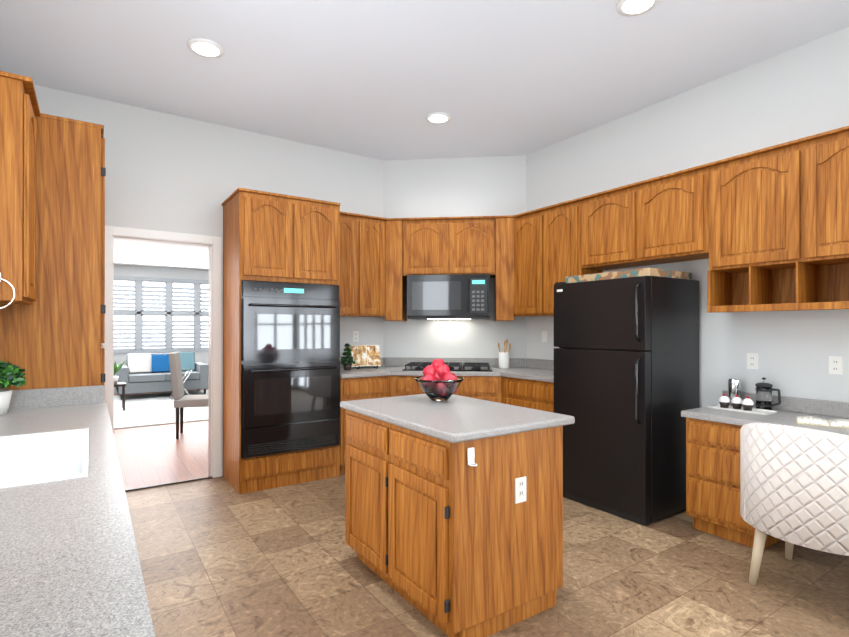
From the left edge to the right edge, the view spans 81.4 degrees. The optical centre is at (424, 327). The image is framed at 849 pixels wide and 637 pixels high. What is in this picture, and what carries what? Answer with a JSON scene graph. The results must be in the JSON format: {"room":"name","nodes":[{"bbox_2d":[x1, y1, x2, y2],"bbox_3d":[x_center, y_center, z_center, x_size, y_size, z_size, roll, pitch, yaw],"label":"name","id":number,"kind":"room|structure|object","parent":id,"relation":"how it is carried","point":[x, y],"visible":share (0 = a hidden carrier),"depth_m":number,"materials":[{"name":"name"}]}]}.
{"room":"kitchen","nodes":[
{"label":"kitchen","id":0,"kind":"room"},
{"bbox_2d":[114,264,208,393],"bbox_3d":[-6.293,0.037,10.744,6.780,2.750,0.120,0,0,-34],"label":"wall","id":1,"kind":"structure","parent":0,"point":[155,272],"depth_m":10.96,"materials":[{"name":"grey paint"}]},
{"bbox_2d":[114,281,208,348],"bbox_3d":[-6.261,-0.268,10.801,4.595,1.520,0.010,0,0,-34],"label":"window","id":2,"kind":"structure","parent":1,"relation":"in","point":[118,317],"depth_m":10.98,"materials":[{"name":"white glass"}]},
{"bbox_2d":[114,275,208,352],"bbox_3d":[-6.212,-0.273,10.727,4.765,1.650,0.060,0,0,-34],"label":"window shutters","id":3,"kind":"object","parent":2,"relation":"attached to","point":[169,311],"visible":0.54,"depth_m":10.98,"materials":[{"name":"grey"}]},
{"bbox_2d":[114,239,208,269],"bbox_3d":[-4.234,-1.370,7.715,7.040,0.050,7.450,0,0,-34],"label":"ceiling","id":4,"kind":"structure","parent":0,"point":[136,253],"depth_m":9.22,"materials":[{"name":"white paint"}]},
{"bbox_2d":[0,0,848,160],"bbox_3d":[0.784,-1.934,1.880,4.790,0.050,7.840,0,0,-34],"label":"ceiling","id":5,"kind":"structure","parent":0,"point":[379,79],"depth_m":3.51,"materials":[{"name":"white paint"}]},
{"bbox_2d":[187,38,223,57],"bbox_3d":[-1.489,-1.898,3.362,0.229,0.014,0.229,0,0,-43],"label":"recessed light","id":6,"kind":"object","parent":5,"relation":"in","point":[204,47],"depth_m":3.35,"materials":[{"name":"white"}]},
{"bbox_2d":[426,112,450,123],"bbox_3d":[0.124,-1.895,4.475,0.229,0.014,0.229,0,0,-40],"label":"recessed light","id":7,"kind":"object","parent":5,"relation":"in","point":[436,117],"depth_m":4.45,"materials":[{"name":"white"}]},
{"bbox_2d":[617,0,658,15],"bbox_3d":[1.251,-1.899,2.895,0.229,0.014,0.229,0,0,-43],"label":"recessed light","id":8,"kind":"object","parent":5,"relation":"in","point":[624,7],"depth_m":2.91,"materials":[{"name":"white"}]},
{"bbox_2d":[34,27,848,475],"bbox_3d":[0.783,-0.259,1.878,4.790,3.300,7.844,0,0,-34],"label":"wall","id":9,"kind":"structure","parent":0,"point":[170,173],"depth_m":4.37,"materials":[{"name":"white paint"}]},
{"bbox_2d":[0,71,40,304],"bbox_3d":[-2.103,-0.645,2.400,0.341,1.045,0.457,0,0,-34],"label":"upper cabinet","id":10,"kind":"object","parent":9,"relation":"attached to","point":[19,109],"visible":1,"depth_m":2.29,"materials":[{"name":"brown wood"}]},
{"bbox_2d":[0,273,15,308],"bbox_3d":[-1.937,-0.163,2.225,0.150,0.170,0.036,0,0,-34],"label":"towel ring","id":11,"kind":"object","parent":10,"relation":"attached to","point":[14,293],"visible":0.96,"depth_m":2.24,"materials":[{"name":"silver metal"}]},
{"bbox_2d":[101,226,221,491],"bbox_3d":[-2.329,0.275,4.418,0.945,2.245,0.140,0,0,-34],"label":"door frame","id":12,"kind":"structure","parent":9,"relation":"attached to","point":[214,407],"depth_m":4.42,"materials":[{"name":"white painted wood"}]},
{"bbox_2d":[340,212,367,316],"bbox_3d":[-0.880,-0.638,5.131,0.405,1.043,0.336,0,0,-34],"label":"upper cabinet","id":13,"kind":"object","parent":9,"relation":"attached to","point":[353,227],"depth_m":5.04,"materials":[{"name":"brown wood"}]},
{"bbox_2d":[353,331,358,341],"bbox_3d":[-0.754,0.100,5.415,0.072,0.116,0.009,0,0,-34],"label":"outlet","id":14,"kind":"object","parent":9,"relation":"attached to","point":[355,336],"visible":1,"depth_m":5.41,"materials":[{"name":"white plastic"}]},
{"bbox_2d":[368,216,383,316],"bbox_3d":[-0.663,-0.637,5.277,0.406,1.043,0.336,0,0,-34],"label":"upper cabinet","id":15,"kind":"object","parent":9,"relation":"attached to","point":[375,224],"depth_m":5.19,"materials":[{"name":"brown wood"}]},
{"bbox_2d":[384,278,406,320],"bbox_3d":[-0.307,-0.615,5.422,0.358,1.088,0.378,0,0,-34],"label":"upper cabinet","id":16,"kind":"object","parent":9,"relation":"attached to","point":[395,289],"depth_m":5.25,"materials":[{"name":"brown wood"}]},
{"bbox_2d":[384,214,519,277],"bbox_3d":[0.308,-0.855,5.367,1.396,0.608,1.250,0,0,-34],"label":"upper cabinet","id":17,"kind":"object","parent":9,"relation":"attached to","point":[490,245],"depth_m":5.19,"materials":[{"name":"brown wood"}]},
{"bbox_2d":[407,274,489,319],"bbox_3d":[0.265,-0.316,5.298,0.855,0.458,0.463,0,0,6],"label":"microwave","id":18,"kind":"object","parent":17,"relation":"attached to","point":[451,297],"visible":1,"depth_m":5.10,"materials":[{"name":"black metal"}]},
{"bbox_2d":[492,274,515,320],"bbox_3d":[0.866,-0.615,5.278,0.362,1.088,0.426,0,0,-34],"label":"upper cabinet","id":19,"kind":"object","parent":9,"relation":"attached to","point":[505,284],"depth_m":5.12,"materials":[{"name":"brown wood"}]},
{"bbox_2d":[516,210,535,316],"bbox_3d":[1.187,-0.638,5.039,0.337,1.043,0.509,0,0,-34],"label":"upper cabinet","id":20,"kind":"object","parent":9,"relation":"attached to","point":[526,280],"depth_m":4.97,"materials":[{"name":"brown wood"}]},
{"bbox_2d":[542,331,546,341],"bbox_3d":[1.266,0.099,5.217,0.010,0.116,0.072,0,0,-34],"label":"light switch","id":21,"kind":"object","parent":9,"relation":"attached to","point":[544,336],"visible":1,"depth_m":5.21,"materials":[{"name":"white plastic"}]},
{"bbox_2d":[536,198,602,316],"bbox_3d":[1.389,-0.639,4.740,0.337,1.043,0.509,0,0,-34],"label":"upper cabinet","id":22,"kind":"object","parent":9,"relation":"attached to","point":[557,225],"depth_m":4.68,"materials":[{"name":"brown wood"}]},
{"bbox_2d":[580,186,637,269],"bbox_3d":[1.707,-0.847,4.269,0.337,0.628,0.629,0,0,-34],"label":"upper cabinet","id":23,"kind":"object","parent":9,"relation":"attached to","point":[601,213],"depth_m":4.25,"materials":[{"name":"brown wood"}]},
{"bbox_2d":[624,163,707,265],"bbox_3d":[1.976,-0.848,3.870,0.337,0.628,0.629,0,0,-34],"label":"upper cabinet","id":24,"kind":"object","parent":9,"relation":"attached to","point":[666,216],"depth_m":3.78,"materials":[{"name":"brown wood"}]},
{"bbox_2d":[704,143,799,273],"bbox_3d":[2.331,-0.784,3.344,0.337,0.758,0.639,0,0,-34],"label":"upper cabinet","id":25,"kind":"object","parent":9,"relation":"attached to","point":[765,229],"depth_m":3.31,"materials":[{"name":"brown wood"}]},
{"bbox_2d":[747,353,757,369],"bbox_3d":[2.375,0.245,3.574,0.009,0.116,0.072,0,0,-34],"label":"outlet","id":26,"kind":"object","parent":9,"relation":"attached to","point":[752,360],"visible":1,"depth_m":3.57,"materials":[{"name":"white plastic"}]},
{"bbox_2d":[784,126,848,269],"bbox_3d":[2.622,-0.785,2.913,0.337,0.758,0.698,0,0,-34],"label":"upper cabinet","id":27,"kind":"object","parent":9,"relation":"attached to","point":[816,167],"depth_m":2.99,"materials":[{"name":"brown wood"}]},
{"bbox_2d":[829,356,842,374],"bbox_3d":[2.645,0.244,3.174,0.009,0.116,0.072,0,0,-34],"label":"outlet","id":28,"kind":"object","parent":9,"relation":"attached to","point":[835,364],"visible":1,"depth_m":3.17,"materials":[{"name":"white plastic"}]},
{"bbox_2d":[114,389,848,636],"bbox_3d":[-2.042,1.422,4.459,6.800,0.050,15.290,0,0,-34],"label":"floor","id":29,"kind":"structure","parent":0,"point":[220,557],"depth_m":2.79,"materials":[{"name":"tile"}]},
{"bbox_2d":[0,113,105,402],"bbox_3d":[-2.323,0.113,2.988,0.636,2.562,0.760,0,0,-34],"label":"tall cabinet","id":30,"kind":"object","parent":29,"relation":"on","point":[52,335],"visible":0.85,"depth_m":2.74,"materials":[{"name":"brown wood"}]},
{"bbox_2d":[114,390,207,428],"bbox_3d":[-4.660,1.401,8.876,3.600,0.011,3.900,0,0,-34],"label":"area rug","id":31,"kind":"object","parent":29,"relation":"on","point":[149,409],"visible":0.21,"depth_m":8.17,"materials":[{"name":"grey"}]},
{"bbox_2d":[114,361,125,410],"bbox_3d":[-5.245,0.968,8.304,0.370,0.849,0.365,0,0,-34],"label":"stand","id":32,"kind":"object","parent":31,"relation":"on","point":[116,382],"visible":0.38,"depth_m":8.26,"materials":[{"name":"black wood"}]},
{"bbox_2d":[116,352,208,399],"bbox_3d":[-5.405,0.962,10.195,1.600,0.870,0.920,0,0,-34],"label":"loveseat","id":33,"kind":"object","parent":31,"relation":"on","point":[143,372],"visible":0.9,"depth_m":10.01,"materials":[{"name":"fabric"},{"name":"dark wood"}]},
{"bbox_2d":[168,368,193,399],"bbox_3d":[-4.789,1.108,9.694,0.420,0.578,0.380,0,0,-34],"label":"table","id":34,"kind":"object","parent":31,"relation":"on","point":[188,369],"visible":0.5,"depth_m":9.64,"materials":[{"name":"silver metal"}]},
{"bbox_2d":[168,352,207,439],"bbox_3d":[-2.993,0.862,6.392,0.518,1.080,0.460,0,0,-19],"label":"dining chair","id":35,"kind":"object","parent":29,"relation":"on","point":[182,401],"visible":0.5,"depth_m":6.17,"materials":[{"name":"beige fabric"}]},
{"bbox_2d":[222,188,339,493],"bbox_3d":[-1.346,0.117,4.628,0.922,2.562,0.646,0,0,-34],"label":"tall cabinet","id":36,"kind":"object","parent":29,"relation":"on","point":[271,237],"visible":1,"depth_m":4.35,"materials":[{"name":"brown wood"}]},
{"bbox_2d":[241,280,339,458],"bbox_3d":[-1.312,0.353,4.588,0.886,1.490,0.698,0,0,-34],"label":"double oven","id":37,"kind":"object","parent":36,"relation":"in","point":[290,367],"visible":1,"depth_m":4.31,"materials":[{"name":"black glass"}]},
{"bbox_2d":[340,375,395,473],"bbox_3d":[-0.691,0.940,5.029,0.611,0.918,0.712,0,0,-34],"label":"base cabinet","id":38,"kind":"object","parent":29,"relation":"on","point":[359,388],"depth_m":4.72,"materials":[{"name":"brown wood"}]},
{"bbox_2d":[396,376,499,402],"bbox_3d":[0.243,0.940,5.201,1.265,0.918,1.212,0,0,-34],"label":"base cabinet","id":39,"kind":"object","parent":29,"relation":"on","point":[487,388],"depth_m":4.83,"materials":[{"name":"brown wood"}]},
{"bbox_2d":[340,357,553,382],"bbox_3d":[0.280,0.408,4.865,2.033,0.140,2.071,0,0,-34],"label":"countertop","id":40,"kind":"structure","parent":39,"relation":"on","point":[539,369],"depth_m":5.14,"materials":[{"name":"stone"}]},
{"bbox_2d":[340,343,354,369],"bbox_3d":[-0.788,0.298,5.065,0.165,0.278,0.155,0,0,-34],"label":"potted plant","id":41,"kind":"object","parent":40,"relation":"on","point":[348,359],"visible":0.98,"depth_m":5.04,"materials":[{"name":"green plant"}]},
{"bbox_2d":[350,345,380,368],"bbox_3d":[-0.618,0.312,5.261,0.326,0.251,0.177,0,0,-22],"label":"cookbook","id":42,"kind":"object","parent":40,"relation":"on","point":[365,355],"visible":0.98,"depth_m":5.28,"materials":[{"name":"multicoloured paper"}]},
{"bbox_2d":[402,362,491,371],"bbox_3d":[0.249,0.409,5.165,0.900,0.057,0.480,0,0,6],"label":"gas cooktop","id":43,"kind":"object","parent":40,"relation":"in","point":[452,366],"visible":0.79,"depth_m":5.05,"materials":[{"name":"black metal"}]},
{"bbox_2d":[498,339,510,368],"bbox_3d":[0.858,0.278,5.287,0.133,0.320,0.121,0,0,-34],"label":"utensil crock","id":44,"kind":"object","parent":40,"relation":"on","point":[504,360],"visible":1,"depth_m":5.24,"materials":[{"name":"white ceramic"}]},
{"bbox_2d":[345,409,562,636],"bbox_3d":[0.101,0.942,2.721,0.714,0.903,1.070,0,0,-34],"label":"base cabinet","id":45,"kind":"object","parent":29,"relation":"on","point":[443,536],"visible":1,"depth_m":2.30,"materials":[{"name":"brown wood"}]},
{"bbox_2d":[340,394,574,442],"bbox_3d":[0.122,0.468,2.743,0.775,0.040,1.140,0,0,-34],"label":"countertop","id":46,"kind":"structure","parent":45,"relation":"on","point":[453,418],"depth_m":2.51,"materials":[{"name":"stone"}]},
{"bbox_2d":[414,358,463,400],"bbox_3d":[0.091,0.318,3.036,0.310,0.258,0.310,0,0,-34],"label":"bowl","id":47,"kind":"object","parent":46,"relation":"on","point":[438,381],"visible":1,"depth_m":2.96,"materials":[{"name":"clear glass"}]},
{"bbox_2d":[467,447,477,466],"bbox_3d":[0.210,0.559,2.125,0.042,0.074,0.042,0,0,-34],"label":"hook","id":48,"kind":"object","parent":45,"relation":"attached to","point":[471,457],"visible":1,"depth_m":2.13,"materials":[{"name":"white plastic"}]},
{"bbox_2d":[515,476,525,503],"bbox_3d":[0.450,0.760,2.306,0.070,0.115,0.008,0,0,-34],"label":"outlet","id":49,"kind":"object","parent":45,"relation":"attached to","point":[520,489],"visible":1,"depth_m":2.30,"materials":[{"name":"white plastic"}]},
{"bbox_2d":[500,376,553,412],"bbox_3d":[1.216,0.939,4.707,0.656,0.918,0.765,0,0,-34],"label":"base cabinet","id":50,"kind":"object","parent":29,"relation":"on","point":[533,394],"depth_m":4.52,"materials":[{"name":"brown wood"}]},
{"bbox_2d":[554,276,698,525],"bbox_3d":[1.589,0.510,3.974,0.777,1.772,0.830,0,0,-34],"label":"refrigerator","id":51,"kind":"object","parent":29,"relation":"on","point":[626,372],"visible":0.85,"depth_m":3.67,"materials":[{"name":"black metal"}]},
{"bbox_2d":[565,268,691,282],"bbox_3d":[1.634,-0.396,4.000,0.575,0.060,0.760,0,0,-34],"label":"tray","id":52,"kind":"object","parent":51,"relation":"on","point":[635,273],"visible":0.52,"depth_m":3.74,"materials":[{"name":"tile"}]},
{"bbox_2d":[686,418,780,548],"bbox_3d":[2.159,1.007,3.371,0.586,0.776,0.455,0,0,-34],"label":"base cabinet","id":53,"kind":"object","parent":29,"relation":"on","point":[712,478],"visible":0.42,"depth_m":3.21,"materials":[{"name":"brown wood"}]},
{"bbox_2d":[681,390,848,434],"bbox_3d":[2.492,0.545,2.870,0.596,0.143,1.700,0,0,-34],"label":"countertop","id":54,"kind":"structure","parent":53,"relation":"on","point":[789,410],"depth_m":3.22,"materials":[{"name":"stone"}]},
{"bbox_2d":[728,378,740,405],"bbox_3d":[2.255,0.474,3.591,0.080,0.200,0.080,0,0,-34],"label":"canister","id":55,"kind":"object","parent":54,"relation":"on","point":[734,386],"visible":0.73,"depth_m":3.56,"materials":[{"name":"silver metal"}]},
{"bbox_2d":[707,394,776,414],"bbox_3d":[2.188,0.522,3.413,0.170,0.104,0.370,0,0,-34],"label":"tray","id":56,"kind":"object","parent":54,"relation":"on","point":[737,402],"visible":1,"depth_m":3.41,"materials":[{"name":"white ceramic"}]},
{"bbox_2d":[755,377,780,409],"bbox_3d":[2.361,0.460,3.390,0.100,0.228,0.153,0,0,-34],"label":"press","id":57,"kind":"object","parent":54,"relation":"on","point":[763,395],"visible":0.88,"depth_m":3.37,"materials":[{"name":"black glass"}]},
{"bbox_2d":[796,416,848,428],"bbox_3d":[2.396,0.561,2.926,0.310,0.024,0.220,0,0,36],"label":"open book","id":58,"kind":"object","parent":54,"relation":"on","point":[818,421],"visible":1,"depth_m":2.91,"materials":[{"name":"beige paper"}]},
{"bbox_2d":[740,423,848,584],"bbox_3d":[2.084,0.945,2.606,0.655,0.903,0.730,0,0,-34],"label":"accent chair","id":59,"kind":"object","parent":29,"relation":"on","point":[794,484],"visible":1,"depth_m":2.42,"materials":[{"name":"fabric"}]},
{"bbox_3d":[-0.693,0.929,0.561,0.626,0.918,5.077,0,0,-34],"label":"base cabinet","id":60,"kind":"object","parent":29,"relation":"on","visible":0},
{"bbox_2d":[0,385,154,636],"bbox_3d":[-0.684,0.473,0.568,0.646,0.290,5.076,0,0,-34],"label":"countertop","id":61,"kind":"structure","parent":60,"relation":"on","point":[70,565],"depth_m":1.07,"materials":[{"name":"stone"}]},
{"bbox_2d":[0,361,26,414],"bbox_3d":[-2.128,0.290,2.446,0.249,0.282,0.246,0,0,-34],"label":"potted plant","id":62,"kind":"object","parent":61,"relation":"on","point":[11,374],"visible":1,"depth_m":2.44,"materials":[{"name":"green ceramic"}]}
]}

